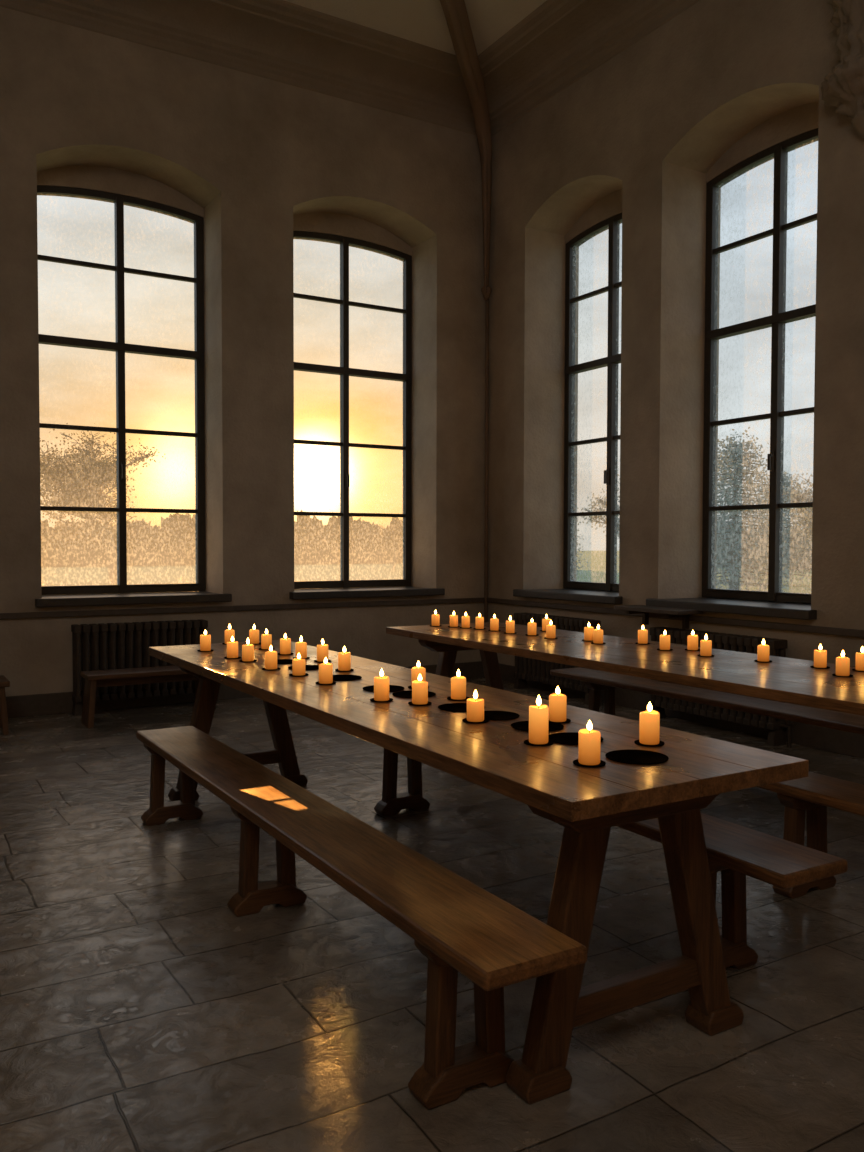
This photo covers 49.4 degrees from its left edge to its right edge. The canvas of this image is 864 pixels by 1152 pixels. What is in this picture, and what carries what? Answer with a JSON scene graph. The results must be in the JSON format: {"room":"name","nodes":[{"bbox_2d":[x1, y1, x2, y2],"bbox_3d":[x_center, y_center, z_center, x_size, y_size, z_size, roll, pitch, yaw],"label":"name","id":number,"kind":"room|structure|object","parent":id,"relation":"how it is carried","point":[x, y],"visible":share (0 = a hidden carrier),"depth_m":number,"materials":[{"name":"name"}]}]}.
{"room":"dining hall","nodes":[
{"label":"dining hall","id":0,"kind":"room"},
{"bbox_2d":[0,6,484,695],"bbox_3d":[-2.709,-1.927,7.664,8.491,5.950,0.640,-1,2,-31],"label":"wall","id":1,"kind":"structure","parent":0,"point":[261,160],"depth_m":8.02,"materials":[{"name":"paint"}]},
{"bbox_2d":[35,185,231,606],"bbox_3d":[-2.497,-1.485,7.716,1.530,3.405,0.655,-1,2,-31],"label":"window","id":2,"kind":"structure","parent":1,"relation":"in","point":[124,593],"depth_m":7.93,"materials":[{"name":"paint"}]},
{"bbox_2d":[0,598,484,618],"bbox_3d":[-2.830,0.295,7.274,7.816,0.045,0.035,-1,2,-31],"label":"trim","id":3,"kind":"structure","parent":1,"relation":"attached to","point":[23,615],"depth_m":7.91,"materials":[{"name":"paint"}]},
{"bbox_2d":[6,661,484,717],"bbox_3d":[-2.830,0.982,7.303,7.826,0.160,0.025,-1,2,-31],"label":"baseboard","id":4,"kind":"structure","parent":1,"relation":"attached to","point":[49,703],"depth_m":7.47,"materials":[{"name":"paint"}]},
{"bbox_2d":[289,231,444,599],"bbox_3d":[-0.707,-1.517,8.790,1.557,3.405,0.655,-1,2,-31],"label":"window","id":5,"kind":"structure","parent":1,"relation":"in","point":[344,587],"depth_m":9.01,"materials":[{"name":"paint"}]},
{"bbox_2d":[284,0,546,54],"bbox_3d":[-0.165,-4.495,2.722,7.851,0.180,10.299,-1,2,-31],"label":"ceiling","id":6,"kind":"structure","parent":0,"point":[423,22],"depth_m":7.67,"materials":[{"name":"paint"}]},
{"bbox_2d":[0,677,863,1151],"bbox_3d":[-0.177,1.272,2.912,7.851,0.120,10.299,-1,2,-31],"label":"floor","id":7,"kind":"structure","parent":0,"point":[139,1012],"depth_m":2.81,"materials":[{"name":"stone"}]},
{"bbox_2d":[0,675,9,734],"bbox_3d":[-3.148,0.903,6.484,0.400,0.370,0.340,-1,2,-31],"label":"bench","id":8,"kind":"object","parent":7,"relation":"on","point":[4,682],"visible":1,"depth_m":6.44,"materials":[{"name":"brown wood"}]},
{"bbox_2d":[71,619,207,715],"bbox_3d":[-2.263,0.712,7.487,1.139,0.690,0.140,-1,2,-31],"label":"radiator","id":9,"kind":"object","parent":7,"relation":"on","point":[129,643],"visible":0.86,"depth_m":7.37,"materials":[{"name":"metal"}]},
{"bbox_2d":[80,665,199,727],"bbox_3d":[-2.126,0.885,7.015,0.900,0.375,0.280,-1,2,-31],"label":"bench","id":10,"kind":"object","parent":7,"relation":"on","point":[160,674],"visible":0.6,"depth_m":6.88,"materials":[{"name":"brown wood"}]},
{"bbox_2d":[136,726,586,1109],"bbox_3d":[-0.531,0.988,3.285,0.276,0.420,2.960,-1,2,-31],"label":"bench","id":11,"kind":"object","parent":7,"relation":"on","point":[455,923],"visible":0.99,"depth_m":2.47,"materials":[{"name":"brown wood"}]},
{"bbox_2d":[149,640,808,1103],"bbox_3d":[-0.277,0.804,3.723,0.776,0.760,3.524,-1,2,-31],"label":"trestle table","id":12,"kind":"object","parent":7,"relation":"on","point":[587,802],"visible":0.82,"depth_m":2.46,"materials":[{"name":"brown wood"}]},
{"bbox_2d":[289,673,308,676],"bbox_3d":[-0.558,0.414,3.938,0.082,0.004,0.082,-1,2,-31],"label":"saucer","id":13,"kind":"object","parent":12,"relation":"on","point":[306,674],"visible":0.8,"depth_m":3.91,"materials":[{"name":"metal"}]},
{"bbox_2d":[292,653,304,675],"bbox_3d":[-0.557,0.367,3.937,0.054,0.093,0.054,-1,2,-40],"label":"candle","id":14,"kind":"object","parent":13,"relation":"on","point":[298,665],"visible":1,"depth_m":3.92,"materials":[{"name":"brown wax"}]},
{"bbox_2d":[315,681,335,684],"bbox_3d":[-0.419,0.422,3.707,0.082,0.004,0.082,-1,2,-31],"label":"saucer","id":15,"kind":"object","parent":12,"relation":"on","point":[333,682],"visible":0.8,"depth_m":3.68,"materials":[{"name":"metal"}]},
{"bbox_2d":[319,657,332,683],"bbox_3d":[-0.419,0.370,3.705,0.054,0.103,0.054,1,2,34],"label":"candle","id":16,"kind":"object","parent":15,"relation":"on","point":[325,669],"visible":1,"depth_m":3.68,"materials":[{"name":"brown wax"}]},
{"bbox_2d":[333,675,361,680],"bbox_3d":[-0.367,0.417,3.854,0.160,0.004,0.160,-1,2,-31],"label":"dish","id":17,"kind":"object","parent":12,"relation":"on","point":[335,677],"visible":0.68,"depth_m":3.86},
{"bbox_2d":[370,698,392,701],"bbox_3d":[-0.177,0.436,3.304,0.082,0.004,0.082,-1,2,-31],"label":"saucer","id":18,"kind":"object","parent":12,"relation":"on","point":[371,699],"visible":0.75,"depth_m":3.28,"materials":[{"name":"metal"}]},
{"bbox_2d":[374,669,388,700],"bbox_3d":[-0.177,0.380,3.302,0.054,0.112,0.054,0,2,-12],"label":"candle","id":19,"kind":"object","parent":18,"relation":"on","point":[381,684],"visible":1,"depth_m":3.28,"materials":[{"name":"brown wax"}]},
{"bbox_2d":[363,685,403,691],"bbox_3d":[-0.184,0.427,3.568,0.160,0.004,0.160,-1,2,-31],"label":"dish","id":20,"kind":"object","parent":12,"relation":"on","point":[392,688],"visible":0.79,"depth_m":3.57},
{"bbox_2d":[392,690,435,697],"bbox_3d":[-0.066,0.432,3.429,0.160,0.004,0.160,-1,2,-31],"label":"dish","id":21,"kind":"object","parent":12,"relation":"on","point":[403,694],"visible":0.67,"depth_m":3.42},
{"bbox_2d":[408,701,431,705],"bbox_3d":[-0.042,0.438,3.233,0.082,0.004,0.082,-1,2,-31],"label":"saucer","id":22,"kind":"object","parent":12,"relation":"on","point":[409,703],"visible":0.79,"depth_m":3.21,"materials":[{"name":"metal"}]},
{"bbox_2d":[412,674,427,704],"bbox_3d":[-0.042,0.387,3.232,0.054,0.103,0.054,-1,2,-28],"label":"candle","id":23,"kind":"object","parent":22,"relation":"on","point":[419,688],"visible":1,"depth_m":3.21,"materials":[{"name":"brown wax"}]},
{"bbox_2d":[447,697,468,700],"bbox_3d":[0.094,0.435,3.338,0.082,0.004,0.082,-1,2,-31],"label":"saucer","id":24,"kind":"object","parent":12,"relation":"on","point":[448,698],"visible":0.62,"depth_m":3.31,"materials":[{"name":"metal"}]},
{"bbox_2d":[451,669,465,699],"bbox_3d":[0.094,0.382,3.336,0.054,0.106,0.054,-2,3,-43],"label":"candle","id":25,"kind":"object","parent":24,"relation":"on","point":[458,683],"visible":1,"depth_m":3.31,"materials":[{"name":"brown wax"}]},
{"bbox_2d":[438,703,484,711],"bbox_3d":[0.099,0.441,3.155,0.160,0.004,0.160,-1,2,-31],"label":"dish","id":26,"kind":"object","parent":12,"relation":"on","point":[453,707],"visible":0.64,"depth_m":3.15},
{"bbox_2d":[462,718,488,723],"bbox_3d":[0.135,0.449,2.920,0.082,0.004,0.082,-1,2,-31],"label":"saucer","id":27,"kind":"object","parent":12,"relation":"on","point":[464,719],"visible":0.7,"depth_m":2.90,"materials":[{"name":"metal"}]},
{"bbox_2d":[467,690,483,721],"bbox_3d":[0.135,0.400,2.918,0.054,0.097,0.054,1,2,31],"label":"candle","id":28,"kind":"object","parent":27,"relation":"on","point":[475,707],"visible":1,"depth_m":2.90,"materials":[{"name":"brown wax"}]},
{"bbox_2d":[484,711,519,720],"bbox_3d":[0.200,0.446,3.006,0.160,0.004,0.160,-1,2,-31],"label":"dish","id":29,"kind":"object","parent":12,"relation":"on","point":[490,715],"visible":0.68,"depth_m":3.01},
{"bbox_2d":[511,721,563,731],"bbox_3d":[0.317,0.452,2.831,0.160,0.004,0.160,-1,2,-31],"label":"dish","id":30,"kind":"object","parent":12,"relation":"on","point":[521,725],"visible":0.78,"depth_m":2.83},
{"bbox_2d":[524,739,553,745],"bbox_3d":[0.294,0.460,2.596,0.082,0.004,0.082,-1,2,-31],"label":"saucer","id":31,"kind":"object","parent":12,"relation":"on","point":[527,742],"visible":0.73,"depth_m":2.57,"materials":[{"name":"metal"}]},
{"bbox_2d":[529,695,548,743],"bbox_3d":[0.294,0.393,2.594,0.054,0.133,0.054,0,2,0],"label":"candle","id":32,"kind":"object","parent":31,"relation":"on","point":[539,714],"visible":1,"depth_m":2.57,"materials":[{"name":"brown wax"}]},
{"bbox_2d":[549,718,570,723],"bbox_3d":[0.391,0.450,2.921,0.082,0.004,0.082,-1,2,-31],"label":"saucer","id":33,"kind":"object","parent":12,"relation":"on","point":[567,720],"visible":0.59,"depth_m":2.91,"materials":[{"name":"metal"}]},
{"bbox_2d":[549,686,566,721],"bbox_3d":[0.391,0.395,2.920,0.054,0.108,0.054,1,2,16],"label":"candle","id":34,"kind":"object","parent":33,"relation":"on","point":[557,701],"visible":1,"depth_m":2.90,"materials":[{"name":"brown wax"}]},
{"bbox_2d":[548,732,603,744],"bbox_3d":[0.403,0.459,2.649,0.160,0.004,0.160,-1,2,-31],"label":"dish","id":35,"kind":"object","parent":12,"relation":"on","point":[569,738],"visible":0.61,"depth_m":2.65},
{"bbox_2d":[573,759,605,767],"bbox_3d":[0.394,0.468,2.352,0.082,0.004,0.082,-1,2,-31],"label":"saucer","id":36,"kind":"object","parent":12,"relation":"on","point":[602,763],"visible":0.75,"depth_m":2.34,"materials":[{"name":"metal"}]},
{"bbox_2d":[578,720,600,764],"bbox_3d":[0.394,0.414,2.351,0.054,0.109,0.054,0,2,-15],"label":"candle","id":37,"kind":"object","parent":36,"relation":"on","point":[589,740],"visible":1,"depth_m":2.33,"materials":[{"name":"brown wax"}]},
{"bbox_2d":[605,749,668,764],"bbox_3d":[0.528,0.466,2.421,0.160,0.004,0.160,-1,2,-31],"label":"dish","id":38,"kind":"object","parent":12,"relation":"on","point":[629,756],"visible":1,"depth_m":2.42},
{"bbox_2d":[634,740,664,746],"bbox_3d":[0.600,0.461,2.592,0.082,0.004,0.082,-1,2,-31],"label":"saucer","id":39,"kind":"object","parent":12,"relation":"on","point":[661,743],"visible":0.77,"depth_m":2.57,"materials":[{"name":"metal"}]},
{"bbox_2d":[639,702,659,744],"bbox_3d":[0.600,0.403,2.590,0.054,0.115,0.054,-1,2,-31],"label":"candle","id":40,"kind":"object","parent":39,"relation":"on","point":[649,732],"visible":1,"depth_m":2.57,"materials":[{"name":"brown wax"}]},
{"bbox_3d":[-0.381,0.409,4.091,0.082,0.005,0.082,-1,2,-31],"label":"saucer","id":41,"kind":"object","parent":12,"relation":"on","visible":0},
{"bbox_2d":[338,646,350,670],"bbox_3d":[-0.381,0.356,4.089,0.054,0.106,0.054,1,2,19],"label":"candle","id":42,"kind":"object","parent":41,"relation":"on","point":[344,659],"visible":1,"depth_m":4.07,"materials":[{"name":"brown wax"}]},
{"bbox_3d":[-0.707,0.407,4.128,0.082,0.005,0.082,-1,2,-31],"label":"saucer","id":43,"kind":"object","parent":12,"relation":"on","visible":0},
{"bbox_2d":[265,646,276,668],"bbox_3d":[-0.707,0.355,4.127,0.054,0.104,0.054,1,2,22],"label":"candle","id":44,"kind":"object","parent":43,"relation":"on","point":[270,656],"visible":1,"depth_m":4.10,"materials":[{"name":"brown wax"}]},
{"bbox_3d":[-0.863,0.398,4.408,0.082,0.005,0.082,-1,2,-31],"label":"saucer","id":45,"kind":"object","parent":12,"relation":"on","visible":0},
{"bbox_2d":[242,638,253,660],"bbox_3d":[-0.863,0.343,4.406,0.054,0.111,0.054,-1,2,-37],"label":"candle","id":46,"kind":"object","parent":45,"relation":"on","point":[247,650],"visible":1,"depth_m":4.38,"materials":[{"name":"brown wax"}]},
{"bbox_3d":[-0.962,0.394,4.535,0.082,0.005,0.082,-1,2,-31],"label":"saucer","id":47,"kind":"object","parent":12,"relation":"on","visible":0},
{"bbox_2d":[227,636,237,657],"bbox_3d":[-0.962,0.341,4.533,0.054,0.106,0.054,0,2,-6],"label":"candle","id":48,"kind":"object","parent":47,"relation":"on","point":[232,647],"visible":1,"depth_m":4.51,"materials":[{"name":"brown wax"}]},
{"bbox_3d":[-0.732,0.389,4.696,0.082,0.005,0.082,-1,2,-31],"label":"saucer","id":49,"kind":"object","parent":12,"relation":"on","visible":0},
{"bbox_2d":[280,633,290,653],"bbox_3d":[-0.732,0.337,4.694,0.054,0.104,0.054,0,2,6],"label":"candle","id":50,"kind":"object","parent":49,"relation":"on","point":[285,644],"visible":1,"depth_m":4.67,"materials":[{"name":"brown wax"}]},
{"bbox_3d":[-1.165,0.383,4.833,0.082,0.005,0.082,-1,2,-31],"label":"saucer","id":51,"kind":"object","parent":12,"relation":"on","visible":0},
{"bbox_2d":[200,630,210,650],"bbox_3d":[-1.164,0.329,4.831,0.054,0.108,0.054,1,2,25],"label":"candle","id":52,"kind":"object","parent":51,"relation":"on","point":[205,640],"visible":1,"depth_m":4.81,"materials":[{"name":"brown wax"}]},
{"bbox_3d":[-0.513,0.399,4.408,0.082,0.005,0.082,-1,2,-31],"label":"saucer","id":53,"kind":"object","parent":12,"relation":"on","visible":0},
{"bbox_2d":[317,639,327,661],"bbox_3d":[-0.513,0.346,4.406,0.054,0.106,0.054,-1,2,-25],"label":"candle","id":54,"kind":"object","parent":53,"relation":"on","point":[322,650],"visible":0.97,"depth_m":4.38,"materials":[{"name":"brown wax"}]},
{"bbox_3d":[-0.630,0.395,4.524,0.082,0.005,0.082,-1,2,-31],"label":"saucer","id":55,"kind":"object","parent":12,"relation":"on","visible":0},
{"bbox_2d":[296,636,306,658],"bbox_3d":[-0.629,0.340,4.522,0.054,0.110,0.054,0,2,-9],"label":"candle","id":56,"kind":"object","parent":55,"relation":"on","point":[301,647],"visible":0.95,"depth_m":4.50,"materials":[{"name":"brown wax"}]},
{"bbox_3d":[-0.866,0.381,4.919,0.082,0.005,0.082,-1,2,-31],"label":"saucer","id":57,"kind":"object","parent":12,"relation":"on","visible":0},
{"bbox_2d":[261,628,271,648],"bbox_3d":[-0.866,0.327,4.917,0.054,0.108,0.054,2,2,37],"label":"candle","id":58,"kind":"object","parent":57,"relation":"on","point":[266,639],"visible":0.99,"depth_m":4.90,"materials":[{"name":"brown wax"}]},
{"bbox_3d":[-0.052,0.426,3.600,0.082,0.005,0.082,-1,2,-31],"label":"saucer","id":59,"kind":"object","parent":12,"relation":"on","visible":0},
{"bbox_2d":[411,661,425,686],"bbox_3d":[-0.052,0.375,3.599,0.054,0.103,0.054,0,2,3],"label":"candle","id":60,"kind":"object","parent":59,"relation":"on","point":[415,671],"visible":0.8,"depth_m":3.58,"materials":[{"name":"brown wax"}]},
{"bbox_3d":[-0.981,0.372,5.188,0.082,0.005,0.082,-1,2,-31],"label":"saucer","id":61,"kind":"object","parent":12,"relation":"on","visible":0},
{"bbox_2d":[249,624,258,643],"bbox_3d":[-0.981,0.318,5.186,0.054,0.107,0.054,-1,2,-22],"label":"candle","id":62,"kind":"object","parent":61,"relation":"on","point":[253,633],"visible":1,"depth_m":5.16,"materials":[{"name":"brown wax"}]},
{"bbox_3d":[-1.115,0.372,5.177,0.082,0.005,0.082,-1,2,-31],"label":"saucer","id":63,"kind":"object","parent":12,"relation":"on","visible":0},
{"bbox_2d":[225,624,234,643],"bbox_3d":[-1.115,0.317,5.176,0.054,0.111,0.054,0,2,9],"label":"candle","id":64,"kind":"object","parent":63,"relation":"on","point":[229,633],"visible":0.89,"depth_m":5.15,"materials":[{"name":"brown wax"}]},
{"bbox_2d":[513,612,601,705],"bbox_3d":[1.093,0.697,8.138,0.140,0.690,1.139,-1,2,-31],"label":"radiator","id":65,"kind":"object","parent":7,"relation":"on","point":[526,669],"visible":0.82,"depth_m":8.17,"materials":[{"name":"metal"}]},
{"bbox_2d":[374,748,847,968],"bbox_3d":[0.369,0.975,3.755,0.275,0.420,2.700,-1,2,-31],"label":"bench","id":66,"kind":"object","parent":7,"relation":"on","point":[734,850],"visible":0.54,"depth_m":2.89,"materials":[{"name":"brown wood"}]},
{"bbox_2d":[386,622,863,715],"bbox_3d":[1.110,0.772,4.787,0.897,0.760,4.018,-1,2,-31],"label":"trestle table","id":67,"kind":"object","parent":7,"relation":"on","point":[783,679],"visible":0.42,"depth_m":4.48,"materials":[{"name":"brown wood"}]},
{"bbox_3d":[1.728,0.418,3.957,0.082,0.005,0.082,-1,2,-31],"label":"saucer","id":68,"kind":"object","parent":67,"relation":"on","visible":0},
{"bbox_2d":[836,651,849,675],"bbox_3d":[1.728,0.364,3.955,0.054,0.108,0.054,1,2,23],"label":"candle","id":69,"kind":"object","parent":68,"relation":"on","point":[842,663],"visible":1,"depth_m":3.93,"materials":[{"name":"brown wax"}]},
{"bbox_3d":[1.744,0.410,4.222,0.082,0.005,0.082,-1,2,-31],"label":"saucer","id":70,"kind":"object","parent":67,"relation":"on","visible":0},
{"bbox_2d":[814,644,826,667],"bbox_3d":[1.744,0.357,4.221,0.054,0.105,0.054,1,2,31],"label":"candle","id":71,"kind":"object","parent":70,"relation":"on","point":[820,656],"visible":1,"depth_m":4.20,"materials":[{"name":"brown wax"}]},
{"bbox_3d":[1.356,0.394,4.654,0.082,0.005,0.082,-1,2,-31],"label":"saucer","id":72,"kind":"object","parent":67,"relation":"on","visible":0},
{"bbox_2d":[700,635,711,655],"bbox_3d":[1.357,0.340,4.652,0.054,0.108,0.054,-2,3,-45],"label":"candle","id":73,"kind":"object","parent":72,"relation":"on","point":[705,645],"visible":1,"depth_m":4.63,"materials":[{"name":"brown wax"}]},
{"bbox_3d":[1.219,0.385,4.922,0.082,0.005,0.082,-1,2,-31],"label":"saucer","id":74,"kind":"object","parent":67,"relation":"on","visible":0},
{"bbox_2d":[660,631,669,649],"bbox_3d":[1.219,0.334,4.920,0.054,0.103,0.054,-1,2,-30],"label":"candle","id":75,"kind":"object","parent":74,"relation":"on","point":[664,639],"visible":1,"depth_m":4.90,"materials":[{"name":"brown wax"}]},
{"bbox_3d":[1.566,0.402,4.442,0.082,0.005,0.082,-1,2,-31],"label":"saucer","id":76,"kind":"object","parent":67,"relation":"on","visible":0},
{"bbox_2d":[757,639,768,661],"bbox_3d":[1.566,0.349,4.440,0.054,0.106,0.054,2,2,38],"label":"candle","id":77,"kind":"object","parent":76,"relation":"on","point":[763,649],"visible":1,"depth_m":4.42,"materials":[{"name":"brown wax"}]},
{"bbox_3d":[1.363,0.386,4.915,0.082,0.005,0.082,-1,2,-31],"label":"saucer","id":78,"kind":"object","parent":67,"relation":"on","visible":0},
{"bbox_2d":[687,631,697,649],"bbox_3d":[1.363,0.334,4.913,0.054,0.104,0.054,-1,2,-37],"label":"candle","id":79,"kind":"object","parent":78,"relation":"on","point":[692,640],"visible":1,"depth_m":4.89,"materials":[{"name":"brown wax"}]},
{"bbox_3d":[0.607,0.358,5.708,0.082,0.005,0.082,-1,2,-31],"label":"saucer","id":80,"kind":"object","parent":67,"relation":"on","visible":0},
{"bbox_2d":[528,619,535,634],"bbox_3d":[0.607,0.306,5.707,0.054,0.104,0.054,1,2,15],"label":"candle","id":81,"kind":"object","parent":80,"relation":"on","point":[531,625],"visible":1,"depth_m":5.68,"materials":[{"name":"brown wax"}]},
{"bbox_3d":[0.698,0.365,5.518,0.082,0.005,0.082,-1,2,-31],"label":"saucer","id":82,"kind":"object","parent":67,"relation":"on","visible":0},
{"bbox_2d":[546,621,555,637],"bbox_3d":[0.698,0.311,5.516,0.054,0.108,0.054,0,2,0],"label":"candle","id":83,"kind":"object","parent":82,"relation":"on","point":[550,629],"visible":1,"depth_m":5.50,"materials":[{"name":"brown wax"}]},
{"bbox_3d":[0.485,0.354,5.834,0.082,0.005,0.082,-1,2,-31],"label":"saucer","id":84,"kind":"object","parent":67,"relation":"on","visible":0},
{"bbox_2d":[506,616,514,632],"bbox_3d":[0.486,0.299,5.832,0.054,0.109,0.054,1,2,22],"label":"candle","id":85,"kind":"object","parent":84,"relation":"on","point":[510,625],"visible":1,"depth_m":5.81,"materials":[{"name":"brown wax"}]},
{"bbox_3d":[1.886,0.413,4.121,0.082,0.005,0.082,-1,2,-31],"label":"saucer","id":86,"kind":"object","parent":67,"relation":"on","visible":0},
{"bbox_2d":[855,646,863,670],"bbox_3d":[1.886,0.360,4.119,0.054,0.106,0.054,1,2,16],"label":"candle","id":87,"kind":"object","parent":86,"relation":"on","point":[859,665],"visible":1,"depth_m":4.10,"materials":[{"name":"brown wax"}]},
{"bbox_3d":[0.926,0.374,5.235,0.082,0.005,0.082,-1,2,-31],"label":"saucer","id":88,"kind":"object","parent":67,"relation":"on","visible":0},
{"bbox_2d":[593,624,602,643],"bbox_3d":[0.926,0.321,5.234,0.054,0.107,0.054,0,2,-15],"label":"candle","id":89,"kind":"object","parent":88,"relation":"on","point":[597,633],"visible":1,"depth_m":5.21,"materials":[{"name":"brown wax"}]},
{"bbox_3d":[1.173,0.375,5.232,0.082,0.005,0.082,-1,2,-31],"label":"saucer","id":90,"kind":"object","parent":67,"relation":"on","visible":0},
{"bbox_2d":[638,626,647,643],"bbox_3d":[1.173,0.324,5.230,0.054,0.103,0.054,-1,2,-22],"label":"candle","id":91,"kind":"object","parent":90,"relation":"on","point":[642,634],"visible":1,"depth_m":5.21,"materials":[{"name":"brown wax"}]},
{"bbox_3d":[0.400,0.348,6.015,0.082,0.005,0.082,-1,2,-31],"label":"saucer","id":92,"kind":"object","parent":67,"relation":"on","visible":0},
{"bbox_2d":[490,614,498,630],"bbox_3d":[0.400,0.295,6.014,0.054,0.105,0.054,1,2,29],"label":"candle","id":93,"kind":"object","parent":92,"relation":"on","point":[494,622],"visible":1,"depth_m":5.99,"materials":[{"name":"brown wax"}]},
{"bbox_3d":[0.900,0.369,5.395,0.082,0.005,0.082,-1,2,-31],"label":"saucer","id":94,"kind":"object","parent":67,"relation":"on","visible":0},
{"bbox_2d":[584,623,593,640],"bbox_3d":[0.900,0.316,5.393,0.054,0.106,0.054,0,2,-8],"label":"candle","id":95,"kind":"object","parent":94,"relation":"on","point":[588,631],"visible":0.98,"depth_m":5.37,"materials":[{"name":"brown wax"}]},
{"bbox_2d":[550,667,863,734],"bbox_3d":[1.834,0.926,5.332,0.280,0.420,3.400,-1,2,-31],"label":"bench","id":96,"kind":"object","parent":7,"relation":"on","point":[595,680],"visible":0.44,"depth_m":5.57,"materials":[{"name":"brown wood"}]},
{"bbox_2d":[649,627,792,747],"bbox_3d":[2.013,0.750,6.604,0.140,0.690,1.240,-1,2,-31],"label":"radiator","id":97,"kind":"object","parent":7,"relation":"on","point":[723,641],"visible":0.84,"depth_m":6.46,"materials":[{"name":"metal"}]},
{"bbox_2d":[757,772,863,898],"bbox_3d":[0.800,0.948,4.596,0.270,0.420,3.200,-1,2,-31],"label":"bench","id":98,"kind":"object","parent":7,"relation":"on","point":[814,793],"visible":0.27,"depth_m":3.50,"materials":[{"name":"brown wood"}]},
{"bbox_2d":[488,0,863,715],"bbox_3d":[3.470,-1.826,4.994,0.640,5.950,10.299,-1,2,-31],"label":"wall","id":99,"kind":"structure","parent":0,"point":[642,135],"depth_m":7.36,"materials":[{"name":"paint"}]},
{"bbox_2d":[0,0,699,136],"bbox_3d":[-0.166,-4.233,2.731,7.851,0.355,10.299,-1,2,-31],"label":"ceiling","id":100,"kind":"structure","parent":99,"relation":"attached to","point":[559,43],"depth_m":7.84,"materials":[{"name":"paint"}]},
{"bbox_2d":[440,0,491,621],"bbox_3d":[-0.526,-1.708,3.909,0.243,5.470,10.851,0,2,11],"label":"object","id":101,"kind":"structure","parent":99,"relation":"attached to","point":[455,11],"depth_m":8.82,"materials":[{"name":"stone"}]},
{"bbox_2d":[513,213,622,603],"bbox_3d":[1.401,-1.496,8.305,0.655,3.405,1.408,-1,2,-31],"label":"window","id":102,"kind":"structure","parent":99,"relation":"in","point":[593,592],"depth_m":8.48,"materials":[{"name":"paint"}]},
{"bbox_2d":[614,605,702,628],"bbox_3d":[1.695,0.313,7.077,0.255,0.150,0.670,-1,2,-31],"label":"wall shelf","id":103,"kind":"object","parent":99,"relation":"attached to","point":[645,610],"visible":1,"depth_m":6.97,"materials":[{"name":"paint"}]},
{"bbox_2d":[487,598,863,637],"bbox_3d":[3.176,0.386,4.893,0.035,0.045,10.299,-1,2,-31],"label":"trim","id":104,"kind":"structure","parent":99,"relation":"attached to","point":[704,619],"depth_m":6.76,"materials":[{"name":"paint"}]},
{"bbox_2d":[499,663,863,758],"bbox_3d":[3.179,1.073,4.919,0.025,0.160,10.299,-1,2,-31],"label":"baseboard","id":105,"kind":"structure","parent":99,"relation":"attached to","point":[837,741],"depth_m":6.52,"materials":[{"name":"paint"}]},
{"bbox_2d":[646,128,817,619],"bbox_3d":[2.321,-1.444,6.772,0.655,3.405,1.481,-1,2,-31],"label":"window","id":106,"kind":"structure","parent":99,"relation":"in","point":[773,602],"depth_m":6.92,"materials":[{"name":"paint"}]},
{"bbox_2d":[820,0,863,138],"bbox_3d":[2.652,-3.585,5.652,0.683,1.860,0.685,1,2,24],"label":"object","id":107,"kind":"structure","parent":99,"relation":"attached to","point":[843,88],"depth_m":5.60,"materials":[{"name":"paint"}]},
{"label":"outside","id":108,"kind":"structure","parent":0,"visible":0},
{"bbox_2d":[41,551,811,593],"bbox_3d":[4.303,-0.995,90.052,400.000,0.300,350.000,-1,2,-31],"label":"ground","id":109,"kind":"structure","parent":108,"point":[595,560],"depth_m":58.38,"materials":[{"name":"green plant"}]},
{"bbox_2d":[40,423,165,583],"bbox_3d":[-15.670,-3.364,43.865,6.248,7.444,8.948,0,2,5],"label":"tree","id":110,"kind":"object","parent":109,"relation":"on","point":[75,486],"visible":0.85,"depth_m":41.79,"materials":[{"name":"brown plant"}]},
{"bbox_2d":[41,509,402,566],"bbox_3d":[-23.721,-3.458,78.459,69.683,5.268,5.637,-1,2,-31],"label":"hedge","id":111,"kind":"object","parent":109,"relation":"on","point":[175,528],"visible":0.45,"depth_m":79.77,"materials":[{"name":"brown plant"}]},
{"bbox_2d":[375,520,402,570],"bbox_3d":[-2.431,-2.199,65.472,3.124,3.722,4.474,2,3,42],"label":"tree","id":112,"kind":"object","parent":109,"relation":"on","point":[395,535],"visible":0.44,"depth_m":65.25,"materials":[{"name":"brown plant"}]},
{"bbox_2d":[577,475,619,538],"bbox_3d":[9.037,-1.996,41.008,4.871,4.963,4.956,2,3,43],"label":"tree","id":113,"kind":"object","parent":109,"relation":"on","point":[602,501],"visible":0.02,"depth_m":40.92,"materials":[{"name":"green plant"}]},
{"bbox_2d":[716,427,802,591],"bbox_3d":[10.938,-2.241,34.168,4.773,6.258,5.117,1,2,19],"label":"tree","id":114,"kind":"object","parent":109,"relation":"on","point":[732,572],"visible":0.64,"depth_m":33.81,"materials":[{"name":"green plant"}]},
{"bbox_2d":[716,520,811,569],"bbox_3d":[32.270,-2.321,64.831,4.626,4.127,39.641,-1,2,-31],"label":"hedge","id":115,"kind":"object","parent":109,"relation":"on","point":[807,541],"visible":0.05,"depth_m":71.42,"materials":[{"name":"green plant"}]},
{"bbox_2d":[739,471,811,585],"bbox_3d":[15.995,-2.227,43.043,4.605,5.633,4.296,0,2,-5],"label":"tree","id":116,"kind":"object","parent":109,"relation":"on","point":[787,483],"visible":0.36,"depth_m":42.73,"materials":[{"name":"green plant"}]},
{"bbox_2d":[783,468,812,548],"bbox_3d":[16.272,-1.914,38.960,4.871,4.963,4.956,0,2,-14],"label":"tree","id":117,"kind":"object","parent":109,"relation":"on","point":[805,522],"visible":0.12,"depth_m":38.85,"materials":[{"name":"green plant"}]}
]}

